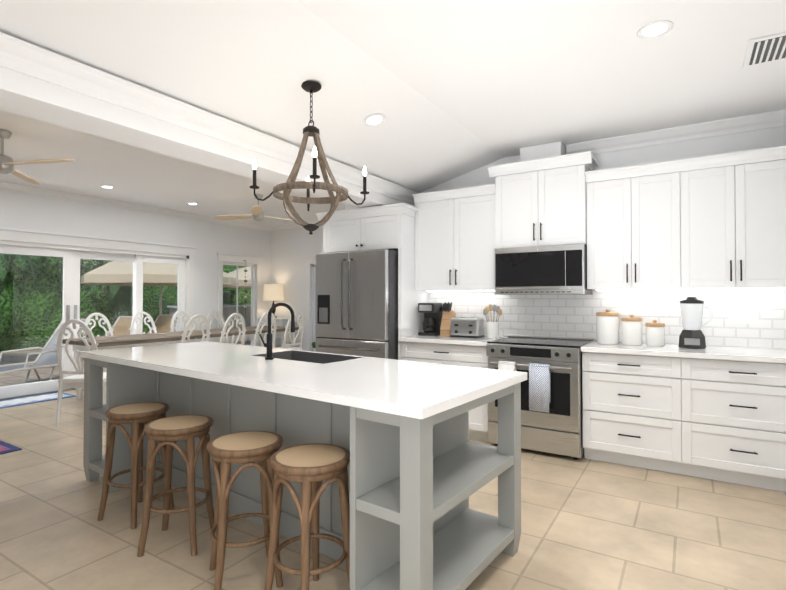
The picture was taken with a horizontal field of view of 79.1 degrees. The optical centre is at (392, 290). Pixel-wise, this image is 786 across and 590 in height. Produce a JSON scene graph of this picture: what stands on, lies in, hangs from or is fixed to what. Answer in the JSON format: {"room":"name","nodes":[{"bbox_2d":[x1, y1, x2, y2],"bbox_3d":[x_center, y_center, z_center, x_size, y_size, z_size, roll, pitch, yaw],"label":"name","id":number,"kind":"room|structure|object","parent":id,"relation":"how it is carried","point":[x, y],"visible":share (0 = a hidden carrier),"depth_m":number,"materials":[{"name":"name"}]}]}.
{"room":"dining room and kitchen","nodes":[
{"label":"dining room and kitchen","id":0,"kind":"room"},
{"bbox_2d":[0,189,269,342],"bbox_3d":[-5.321,-0.110,5.558,0.160,3.000,10.520,0,-1,32],"label":"wall","id":1,"kind":"structure","parent":0,"point":[208,240],"depth_m":7.78,"materials":[{"name":"white paint"}]},
{"bbox_2d":[0,227,196,400],"bbox_3d":[-4.605,0.312,6.655,0.210,2.195,4.090,0,-1,32],"label":"door frame","id":2,"kind":"structure","parent":1,"relation":"attached to","point":[72,256],"depth_m":6.82,"materials":[{"name":"white"}]},
{"bbox_2d":[0,181,269,231],"bbox_3d":[-5.220,-1.326,5.512,0.080,0.090,10.200,0,-1,32],"label":"crown molding","id":3,"kind":"structure","parent":1,"relation":"attached to","point":[14,187],"depth_m":7.19,"materials":[{"name":"white wood"}]},
{"bbox_2d":[217,252,262,345],"bbox_3d":[-2.983,0.311,9.215,0.160,2.000,1.090,0,-1,32],"label":"window","id":4,"kind":"structure","parent":1,"relation":"in","point":[235,259],"depth_m":9.26,"materials":[{"name":"white"}]},
{"bbox_2d":[243,260,247,315],"bbox_3d":[-2.866,-0.046,9.206,0.114,1.074,0.072,0,-1,32],"label":"door chime","id":5,"kind":"object","parent":4,"relation":"hanging from","point":[245,296],"visible":1,"depth_m":9.18,"materials":[{"name":"grey metal"}]},
{"bbox_2d":[0,110,344,225],"bbox_3d":[-3.364,-1.437,4.359,4.450,0.100,10.200,0,-1,32],"label":"ceiling","id":6,"kind":"structure","parent":0,"point":[135,175],"depth_m":5.76,"materials":[{"name":"white paint"}]},
{"bbox_2d":[0,129,74,184],"bbox_3d":[-3.418,-1.206,4.016,1.264,0.369,1.215,0,-1,32],"label":"ceiling fan","id":7,"kind":"object","parent":6,"relation":"hanging from","point":[7,163],"visible":1,"depth_m":4.12,"materials":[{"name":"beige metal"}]},
{"bbox_2d":[100,185,114,188],"bbox_3d":[-3.750,-1.358,6.246,0.170,0.004,0.170,0,-1,32],"label":"recessed light","id":8,"kind":"object","parent":6,"relation":"in","point":[106,186],"visible":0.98,"depth_m":6.23,"materials":[{"name":"white plastic"}]},
{"bbox_2d":[214,194,292,220],"bbox_3d":[-1.935,-1.167,6.867,1.244,0.369,1.244,0,-1,32],"label":"ceiling fan","id":9,"kind":"object","parent":6,"relation":"hanging from","point":[257,212],"visible":0.85,"depth_m":6.74,"materials":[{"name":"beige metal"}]},
{"bbox_2d":[0,66,413,207],"bbox_3d":[-1.969,-1.214,2.103,0.300,0.610,7.850,0,-1,32],"label":"ceiling beam","id":10,"kind":"structure","parent":0,"point":[21,94],"depth_m":2.76,"materials":[{"name":"white"}]},
{"bbox_2d":[223,291,229,302],"bbox_3d":[-5.616,0.240,14.866,0.500,0.440,0.900,0,-1,32],"label":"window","id":11,"kind":"structure","parent":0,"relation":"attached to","point":[227,296],"depth_m":14.99,"materials":[{"name":"black glass"}]},
{"bbox_2d":[269,226,322,350],"bbox_3d":[-0.810,-0.064,8.851,4.020,3.000,0.160,0,-1,32],"label":"wall","id":12,"kind":"structure","parent":0,"point":[289,249],"depth_m":9.49,"materials":[{"name":"white paint"}]},
{"bbox_2d":[269,221,322,230],"bbox_3d":[-0.886,-1.280,8.774,3.810,0.090,0.080,0,-1,32],"label":"crown molding","id":13,"kind":"structure","parent":12,"relation":"attached to","point":[289,226],"depth_m":9.54,"materials":[{"name":"white wood"}]},
{"bbox_2d":[304,255,318,350],"bbox_3d":[-1.232,0.318,9.020,1.140,1.980,0.210,0,-1,32],"label":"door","id":14,"kind":"structure","parent":12,"relation":"in","point":[309,260],"depth_m":9.27,"materials":[{"name":"white wood"}]},
{"bbox_2d":[312,342,315,351],"bbox_3d":[-1.500,1.087,9.109,0.130,0.204,0.094,0,-1,32],"label":"pot","id":15,"kind":"object","parent":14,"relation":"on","point":[314,346],"visible":0.69,"depth_m":9.07,"materials":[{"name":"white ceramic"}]},
{"bbox_2d":[0,390,785,589],"bbox_3d":[-1.840,1.409,3.370,8.360,0.100,10.520,0,-1,32],"label":"floor","id":16,"kind":"structure","parent":0,"point":[588,524],"depth_m":2.65,"materials":[{"name":"beige tile"}]},
{"bbox_2d":[0,440,21,454],"bbox_3d":[-3.840,1.357,3.791,0.800,0.014,1.200,0,-1,32],"label":"runner rug","id":17,"kind":"object","parent":16,"relation":"on","point":[5,447],"visible":1,"depth_m":4.09,"materials":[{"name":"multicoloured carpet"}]},
{"bbox_2d":[0,392,75,408],"bbox_3d":[-4.751,1.385,5.801,0.470,0.014,1.450,0,-1,32],"label":"door mat","id":18,"kind":"object","parent":16,"relation":"on","point":[26,400],"visible":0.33,"depth_m":6.03,"materials":[{"name":"blue"}]},
{"bbox_2d":[55,319,106,425],"bbox_3d":[-3.227,0.839,5.067,0.460,1.092,0.555,0,-1,0],"label":"dining chair","id":19,"kind":"object","parent":16,"relation":"on","point":[75,381],"visible":0.52,"depth_m":4.87,"materials":[{"name":"white wood"}]},
{"bbox_2d":[81,313,113,390],"bbox_3d":[-4.040,0.862,6.691,0.555,1.092,0.460,0,-1,32],"label":"dining chair","id":20,"kind":"object","parent":16,"relation":"on","point":[104,318],"visible":0.25,"depth_m":6.85,"materials":[{"name":"white wood"}]},
{"bbox_2d":[97,402,173,528],"bbox_3d":[-1.547,1.031,2.881,0.342,0.646,0.342,0,-1,22],"label":"counter stool","id":21,"kind":"object","parent":16,"relation":"on","point":[136,416],"visible":0.88,"depth_m":2.79,"materials":[{"name":"brown wood"}]},
{"bbox_2d":[129,311,156,334],"bbox_3d":[-3.686,0.870,7.259,0.555,1.092,0.460,0,-1,32],"label":"dining chair","id":22,"kind":"object","parent":16,"relation":"on","point":[135,317],"visible":0.35,"depth_m":7.38,"materials":[{"name":"white wood"}]},
{"bbox_2d":[137,415,213,556],"bbox_3d":[-1.149,1.027,2.556,0.342,0.646,0.342,0,-1,-1],"label":"counter stool","id":23,"kind":"object","parent":16,"relation":"on","point":[168,433],"visible":0.98,"depth_m":2.45,"materials":[{"name":"brown wood"}]},
{"bbox_2d":[62,326,298,404],"bbox_3d":[-2.944,1.026,7.243,0.920,0.775,3.400,0,-1,32],"label":"dining table","id":24,"kind":"object","parent":16,"relation":"on","point":[144,340],"visible":0.4,"depth_m":6.37,"materials":[{"name":"brown wood"}]},
{"bbox_2d":[94,336,140,340],"bbox_3d":[-3.628,0.618,6.089,0.879,0.006,0.483,0,-1,32],"label":"placemats","id":25,"kind":"object","parent":24,"relation":"on","point":[99,338],"depth_m":6.09,"materials":[{"name":"beige fabric"}]},
{"bbox_2d":[143,330,205,335],"bbox_3d":[-3.051,0.631,7.013,0.851,0.006,0.980,0,-1,32],"label":"placemats","id":26,"kind":"object","parent":24,"relation":"on","point":[189,330],"depth_m":6.78,"materials":[{"name":"beige fabric"}]},
{"bbox_2d":[210,328,263,332],"bbox_3d":[-2.643,0.639,7.586,0.734,0.006,0.875,0,-1,32],"label":"placemats","id":27,"kind":"object","parent":24,"relation":"on","point":[226,328],"depth_m":7.32,"materials":[{"name":"beige fabric"}]},
{"bbox_2d":[170,310,193,331],"bbox_3d":[-3.337,0.878,7.820,0.555,1.092,0.460,0,-1,32],"label":"dining chair","id":28,"kind":"object","parent":16,"relation":"on","point":[180,312],"visible":0.27,"depth_m":7.91,"materials":[{"name":"white wood"}]},
{"bbox_2d":[181,314,210,342],"bbox_3d":[-2.745,0.857,6.320,0.555,1.092,0.460,0,-1,32],"label":"dining chair","id":29,"kind":"object","parent":16,"relation":"on","point":[205,321],"visible":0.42,"depth_m":6.18,"materials":[{"name":"white wood"}]},
{"bbox_2d":[207,309,224,328],"bbox_3d":[-2.983,0.886,8.388,0.555,1.092,0.460,0,-1,32],"label":"dining chair","id":30,"kind":"object","parent":16,"relation":"on","point":[209,315],"visible":0.21,"depth_m":8.53,"materials":[{"name":"white wood"}]},
{"bbox_2d":[220,313,245,344],"bbox_3d":[-2.428,0.864,6.830,0.555,1.092,0.460,0,-1,32],"label":"dining chair","id":31,"kind":"object","parent":16,"relation":"on","point":[229,319],"visible":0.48,"depth_m":6.70,"materials":[{"name":"white wood"}]},
{"bbox_2d":[207,431,282,589],"bbox_3d":[-0.692,1.022,2.231,0.342,0.646,0.342,0,-1,-24],"label":"counter stool","id":32,"kind":"object","parent":16,"relation":"on","point":[246,449],"visible":0.9,"depth_m":2.14,"materials":[{"name":"brown wood"}]},
{"bbox_2d":[253,312,276,347],"bbox_3d":[-2.106,0.871,7.348,0.555,1.092,0.460,0,-1,32],"label":"dining chair","id":33,"kind":"object","parent":16,"relation":"on","point":[263,317],"visible":0.38,"depth_m":7.20,"materials":[{"name":"white wood"}]},
{"bbox_2d":[256,317,294,346],"bbox_3d":[-2.312,0.994,9.394,0.720,0.900,0.360,0,-1,32],"label":"console","id":34,"kind":"object","parent":16,"relation":"on","point":[281,322],"visible":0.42,"depth_m":9.17},
{"bbox_2d":[263,284,283,317],"bbox_3d":[-2.368,0.212,9.429,0.400,0.660,0.400,0,-1,32],"label":"table lamp","id":35,"kind":"object","parent":34,"relation":"on","point":[273,292],"visible":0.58,"depth_m":9.27,"materials":[{"name":"beige fabric"}]},
{"bbox_2d":[274,311,304,349],"bbox_3d":[-1.778,0.878,7.874,0.555,1.092,0.460,0,-1,32],"label":"dining chair","id":36,"kind":"object","parent":16,"relation":"on","point":[292,341],"visible":0.44,"depth_m":7.79,"materials":[{"name":"white wood"}]},
{"bbox_2d":[83,358,520,589],"bbox_3d":[-0.776,0.912,2.946,2.890,0.882,0.965,-1,-1,37],"label":"kitchen island","id":37,"kind":"object","parent":16,"relation":"on","point":[416,521],"visible":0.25,"depth_m":2.39,"materials":[{"name":"grey wood"}]},
{"bbox_2d":[79,341,526,418],"bbox_3d":[-0.780,0.451,2.946,2.940,0.038,1.000,-1,-1,37],"label":"island countertop","id":38,"kind":"structure","parent":37,"relation":"on","point":[418,390],"depth_m":2.40,"materials":[{"name":"white stone"}]},
{"bbox_2d":[259,302,294,359],"bbox_3d":[-0.722,0.254,2.966,0.168,0.356,0.156,-1,-1,37],"label":"island faucet","id":39,"kind":"object","parent":38,"relation":"on","point":[268,345],"visible":1,"depth_m":2.97,"materials":[{"name":"black metal"}]},
{"bbox_2d":[251,350,363,363],"bbox_3d":[-0.572,0.546,3.133,0.687,0.224,0.367,-1,-1,37],"label":"sink basin","id":40,"kind":"object","parent":38,"relation":"in","point":[313,357],"visible":0.17,"depth_m":3.34,"materials":[{"name":"grey metal"}]},
{"bbox_2d":[264,443,349,589],"bbox_3d":[-0.349,1.019,2.024,0.342,0.646,0.342,-1,-1,43],"label":"counter stool","id":41,"kind":"object","parent":16,"relation":"on","point":[310,467],"visible":1,"depth_m":1.98,"materials":[{"name":"brown wood"}]},
{"bbox_2d":[316,249,397,359],"bbox_3d":[-0.267,0.490,5.107,0.890,1.763,0.811,0,-1,32],"label":"refrigerator","id":42,"kind":"object","parent":16,"relation":"on","point":[356,303],"visible":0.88,"depth_m":4.76,"materials":[{"name":"grey metal"}]},
{"bbox_2d":[316,203,428,359],"bbox_3d":[-0.201,0.267,5.218,1.119,2.235,0.653,0,-1,32],"label":"tall cabinet","id":43,"kind":"object","parent":16,"relation":"on","point":[390,227],"visible":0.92,"depth_m":4.90,"materials":[{"name":"white wood"}]},
{"bbox_2d":[401,342,488,441],"bbox_3d":[0.625,0.941,4.722,0.905,0.876,0.608,0,-1,32],"label":"base cabinet","id":44,"kind":"object","parent":16,"relation":"on","point":[449,354],"depth_m":4.38,"materials":[{"name":"white wood"}]},
{"bbox_2d":[399,335,785,362],"bbox_3d":[1.541,0.474,4.134,3.088,0.038,0.648,0,-1,32],"label":"countertop","id":45,"kind":"structure","parent":44,"relation":"on","point":[739,354],"depth_m":3.60,"materials":[{"name":"white stone"}]},
{"bbox_2d":[418,303,442,335],"bbox_3d":[0.390,0.298,4.964,0.180,0.335,0.223,0,-1,32],"label":"coffee maker","id":46,"kind":"object","parent":45,"relation":"on","point":[433,314],"visible":0.92,"depth_m":4.89,"materials":[{"name":"grey plastic"}]},
{"bbox_2d":[440,302,455,335],"bbox_3d":[0.570,0.293,4.913,0.110,0.344,0.171,0,-1,32],"label":"knife block","id":47,"kind":"object","parent":45,"relation":"on","point":[448,314],"visible":0.85,"depth_m":4.87,"materials":[{"name":"brown wood"}]},
{"bbox_2d":[450,317,483,337],"bbox_3d":[0.734,0.366,4.720,0.300,0.192,0.193,0,-1,32],"label":"toaster","id":48,"kind":"object","parent":45,"relation":"on","point":[467,327],"visible":1,"depth_m":4.65,"materials":[{"name":"silver metal"}]},
{"bbox_2d":[483,304,501,337],"bbox_3d":[0.972,0.298,4.651,0.196,0.326,0.121,0,-1,32],"label":"utensil crock","id":49,"kind":"object","parent":45,"relation":"on","point":[492,329],"visible":1,"depth_m":4.61,"materials":[{"name":"white ceramic"}]},
{"bbox_2d":[596,309,618,343],"bbox_3d":[1.834,0.307,4.067,0.183,0.292,0.183,0,-1,32],"label":"canister","id":50,"kind":"object","parent":45,"relation":"on","point":[607,325],"visible":1,"depth_m":4.00,"materials":[{"name":"white ceramic"}]},
{"bbox_2d":[621,314,642,344],"bbox_3d":[1.991,0.326,3.969,0.162,0.252,0.162,0,-1,32],"label":"medium canister","id":51,"kind":"object","parent":45,"relation":"on","point":[631,329],"visible":1,"depth_m":3.90,"materials":[{"name":"white ceramic"}]},
{"bbox_2d":[645,320,664,345],"bbox_3d":[2.136,0.344,3.879,0.141,0.212,0.141,0,-1,32],"label":"canister","id":52,"kind":"object","parent":45,"relation":"on","point":[655,333],"visible":1,"depth_m":3.82,"materials":[{"name":"white ceramic"}]},
{"bbox_2d":[679,297,711,348],"bbox_3d":[2.349,0.250,3.699,0.222,0.396,0.182,0,-1,32],"label":"blender","id":53,"kind":"object","parent":45,"relation":"on","point":[691,336],"visible":1,"depth_m":3.66,"materials":[{"name":"grey plastic"}]},
{"bbox_2d":[486,335,593,458],"bbox_3d":[1.301,0.900,4.209,0.773,0.939,0.729,0,-1,32],"label":"range oven","id":54,"kind":"object","parent":16,"relation":"on","point":[551,406],"visible":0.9,"depth_m":3.88,"materials":[{"name":"silver metal"}]},
{"bbox_2d":[582,352,684,474],"bbox_3d":[1.964,0.929,3.888,0.680,0.876,0.608,0,-1,32],"label":"base cabinet","id":55,"kind":"object","parent":16,"relation":"on","point":[633,406],"depth_m":3.62,"materials":[{"name":"white wood"}]},
{"bbox_2d":[685,358,785,491],"bbox_3d":[2.558,0.924,3.519,0.718,0.876,0.608,0,-1,32],"label":"base cabinet","id":56,"kind":"object","parent":16,"relation":"on","point":[719,420],"depth_m":3.29,"materials":[{"name":"white wood"}]},
{"bbox_2d":[0,0,785,192],"bbox_3d":[-0.445,-1.312,1.156,3.290,0.360,7.850,0,-1,32],"label":"ceiling","id":57,"kind":"structure","parent":0,"point":[450,89],"depth_m":2.78,"materials":[{"name":"white paint"}]},
{"bbox_2d":[249,81,368,234],"bbox_3d":[-0.505,-0.805,2.935,0.534,0.925,0.534,0,-1,32],"label":"pendant chandelier","id":58,"kind":"object","parent":57,"relation":"hanging from","point":[291,183],"visible":1,"depth_m":2.88,"materials":[{"name":"brown wood"}]},
{"bbox_2d":[363,114,385,125],"bbox_3d":[-0.137,-1.258,3.513,0.166,0.045,0.170,0,-1,32],"label":"recessed light","id":59,"kind":"object","parent":57,"relation":"in","point":[374,120],"visible":1,"depth_m":3.51,"materials":[{"name":"white"}]},
{"bbox_2d":[637,20,672,38],"bbox_3d":[1.376,-1.370,2.503,0.170,0.004,0.170,0,-1,32],"label":"recessed light","id":60,"kind":"object","parent":57,"relation":"in","point":[655,29],"visible":1,"depth_m":2.50,"materials":[{"name":"white plastic"}]},
{"bbox_2d":[742,32,785,67],"bbox_3d":[2.187,-1.363,2.670,0.340,0.013,0.360,0,-1,32],"label":"ceiling vent","id":61,"kind":"object","parent":57,"relation":"in","point":[766,49],"visible":1,"depth_m":2.70,"materials":[{"name":"white metal"}]},
{"bbox_2d":[345,126,785,217],"bbox_3d":[1.327,-0.122,4.754,4.420,3.000,0.160,0,-1,32],"label":"wall","id":62,"kind":"structure","parent":0,"point":[748,140],"depth_m":4.05,"materials":[{"name":"white paint"}]},
{"bbox_2d":[0,32,418,204],"bbox_3d":[-1.799,-1.065,1.995,0.100,0.110,7.849,0,-1,32],"label":"crown molding","id":63,"kind":"structure","parent":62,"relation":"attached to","point":[26,58],"depth_m":2.71,"materials":[{"name":"white wood"}]},
{"bbox_2d":[412,184,495,290],"bbox_3d":[0.678,-0.498,4.844,0.888,0.995,0.378,0,-1,32],"label":"upper cabinet","id":64,"kind":"object","parent":62,"relation":"attached to","point":[455,238],"visible":0.94,"depth_m":4.71,"materials":[{"name":"white wood"}]},
{"bbox_2d":[427,290,494,291],"bbox_3d":[0.716,0.007,4.885,0.800,0.010,0.040,0,-1,32],"label":"under-cabinet light strip","id":65,"kind":"object","parent":64,"relation":"attached to","point":[474,290],"depth_m":4.86,"materials":[{"name":"white plastic"}]},
{"bbox_2d":[520,141,565,160],"bbox_3d":[1.415,-1.250,4.484,0.370,0.184,0.228,0,-1,32],"label":"duct","id":66,"kind":"object","parent":62,"relation":"attached to","point":[543,151],"visible":0.5,"depth_m":4.38,"materials":[{"name":"white paint"}]},
{"bbox_2d":[487,151,598,247],"bbox_3d":[1.378,-0.774,4.380,0.900,0.765,0.433,0,-1,32],"label":"upper cabinet","id":67,"kind":"object","parent":62,"relation":"attached to","point":[541,202],"visible":0.98,"depth_m":4.22,"materials":[{"name":"white wood"}]},
{"bbox_2d":[495,244,591,294],"bbox_3d":[1.365,-0.176,4.351,0.780,0.427,0.461,0,-1,32],"label":"microwave","id":68,"kind":"object","parent":67,"relation":"attached to","point":[549,270],"visible":1,"depth_m":4.17,"materials":[{"name":"grey"}]},
{"bbox_2d":[429,289,785,348],"bbox_3d":[1.710,0.226,4.410,3.088,0.465,0.008,0,-1,32],"label":"tile backsplash","id":69,"kind":"structure","parent":62,"relation":"attached to","point":[558,315],"depth_m":4.16,"materials":[{"name":"white tile"}]},
{"bbox_2d":[585,158,692,289],"bbox_3d":[2.060,-0.509,4.013,0.748,0.996,0.328,0,-1,32],"label":"upper cabinet","id":70,"kind":"object","parent":62,"relation":"attached to","point":[640,217],"depth_m":3.85,"materials":[{"name":"white wood"}]},
{"bbox_2d":[566,109,785,153],"bbox_3d":[2.312,-1.302,4.010,1.625,0.100,0.090,0,-1,32],"label":"crown molding","id":71,"kind":"structure","parent":62,"relation":"attached to","point":[765,120],"depth_m":3.94,"materials":[{"name":"white wood"}]},
{"bbox_2d":[693,145,785,288],"bbox_3d":[2.597,-0.514,3.679,0.754,0.996,0.328,0,-1,32],"label":"upper cabinet","id":72,"kind":"object","parent":62,"relation":"attached to","point":[717,221],"depth_m":3.51,"materials":[{"name":"white wood"}]},
{"bbox_2d":[596,288,785,290],"bbox_3d":[2.354,-0.007,3.866,1.300,0.010,0.040,0,-1,32],"label":"under-cabinet light strip","id":73,"kind":"object","parent":72,"relation":"attached to","point":[646,289],"depth_m":3.78,"materials":[{"name":"white plastic"}]},
{"label":"outside","id":74,"kind":"structure","parent":0,"visible":0},
{"bbox_2d":[0,341,250,386],"bbox_3d":[-14.482,1.689,12.294,22.540,0.110,46.000,0,-1,32],"label":"patio","id":75,"kind":"structure","parent":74,"point":[19,378],"depth_m":9.22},
{"bbox_2d":[0,253,36,295],"bbox_3d":[-8.193,0.018,9.598,1.939,3.157,1.896,0,-1,32],"label":"tree","id":76,"kind":"object","parent":75,"relation":"on","point":[8,261],"depth_m":9.54,"materials":[{"name":"green plant"}]},
{"bbox_2d":[0,319,90,381],"bbox_3d":[-5.890,1.029,7.567,0.700,1.092,1.765,0,-1,22],"label":"lounger","id":77,"kind":"object","parent":75,"relation":"on","point":[42,363],"depth_m":7.94,"materials":[{"name":"beige"}]},
{"bbox_2d":[24,316,132,382],"bbox_3d":[-5.588,1.044,8.670,0.700,1.092,1.765,0,-1,26],"label":"lounger","id":78,"kind":"object","parent":75,"relation":"on","point":[119,330],"depth_m":9.36,"materials":[{"name":"beige"}]},
{"bbox_2d":[89,260,143,321],"bbox_3d":[-7.554,0.331,12.947,1.978,2.624,1.528,0,-1,32],"label":"tree","id":79,"kind":"object","parent":75,"relation":"on","point":[121,306],"depth_m":12.78,"materials":[{"name":"green plant"}]},
{"bbox_2d":[0,255,244,350],"bbox_3d":[-11.108,-0.391,12.978,3.578,4.318,26.815,0,-1,32],"label":"hedge","id":80,"kind":"object","parent":75,"relation":"on","point":[56,300],"depth_m":13.41,"materials":[{"name":"green plant"}]},
{"bbox_2d":[81,261,235,313],"bbox_3d":[-5.370,0.316,11.001,3.300,2.600,3.300,0,-1,32],"label":"umbrella","id":81,"kind":"object","parent":75,"relation":"on","point":[122,268],"depth_m":9.71,"materials":[{"name":"canvas"},{"name":"metal"}]},
{"bbox_2d":[148,314,176,332],"bbox_3d":[-5.268,1.057,9.589,0.700,1.092,1.765,0,-1,28],"label":"lounger","id":82,"kind":"object","parent":75,"relation":"on","point":[163,324],"depth_m":10.28,"materials":[{"name":"beige fabric"}]},
{"bbox_2d":[167,307,250,342],"bbox_3d":[-5.484,1.098,15.066,0.700,1.150,3.000,0,-1,32],"label":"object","id":83,"kind":"object","parent":75,"relation":"on","point":[247,319],"depth_m":15.16,"materials":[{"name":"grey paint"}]},
{"bbox_2d":[223,303,250,306],"bbox_3d":[-5.484,0.493,15.074,0.800,0.060,3.100,0,-1,32],"label":"countertop","id":84,"kind":"structure","parent":83,"relation":"on","point":[227,304],"depth_m":15.09,"materials":[{"name":"grey stone"}]},
{"bbox_2d":[223,267,250,287],"bbox_3d":[-3.691,0.384,14.077,3.200,2.550,3.200,0,-1,32],"label":"umbrella","id":85,"kind":"object","parent":75,"relation":"on","point":[243,277],"depth_m":12.99,"materials":[{"name":"beige fabric"}]},
{"bbox_3d":[6.755,1.725,15.191,10.460,0.100,18.640,0,-1,32],"label":"ground","id":86,"kind":"structure","parent":74,"visible":0},
{"bbox_2d":[233,288,317,337],"bbox_3d":[1.548,-0.109,13.719,16.888,4.026,2.685,0,-1,32],"label":"hedge","id":87,"kind":"object","parent":86,"relation":"on","point":[248,297],"depth_m":16.87,"materials":[{"name":"green plant"}]}
]}

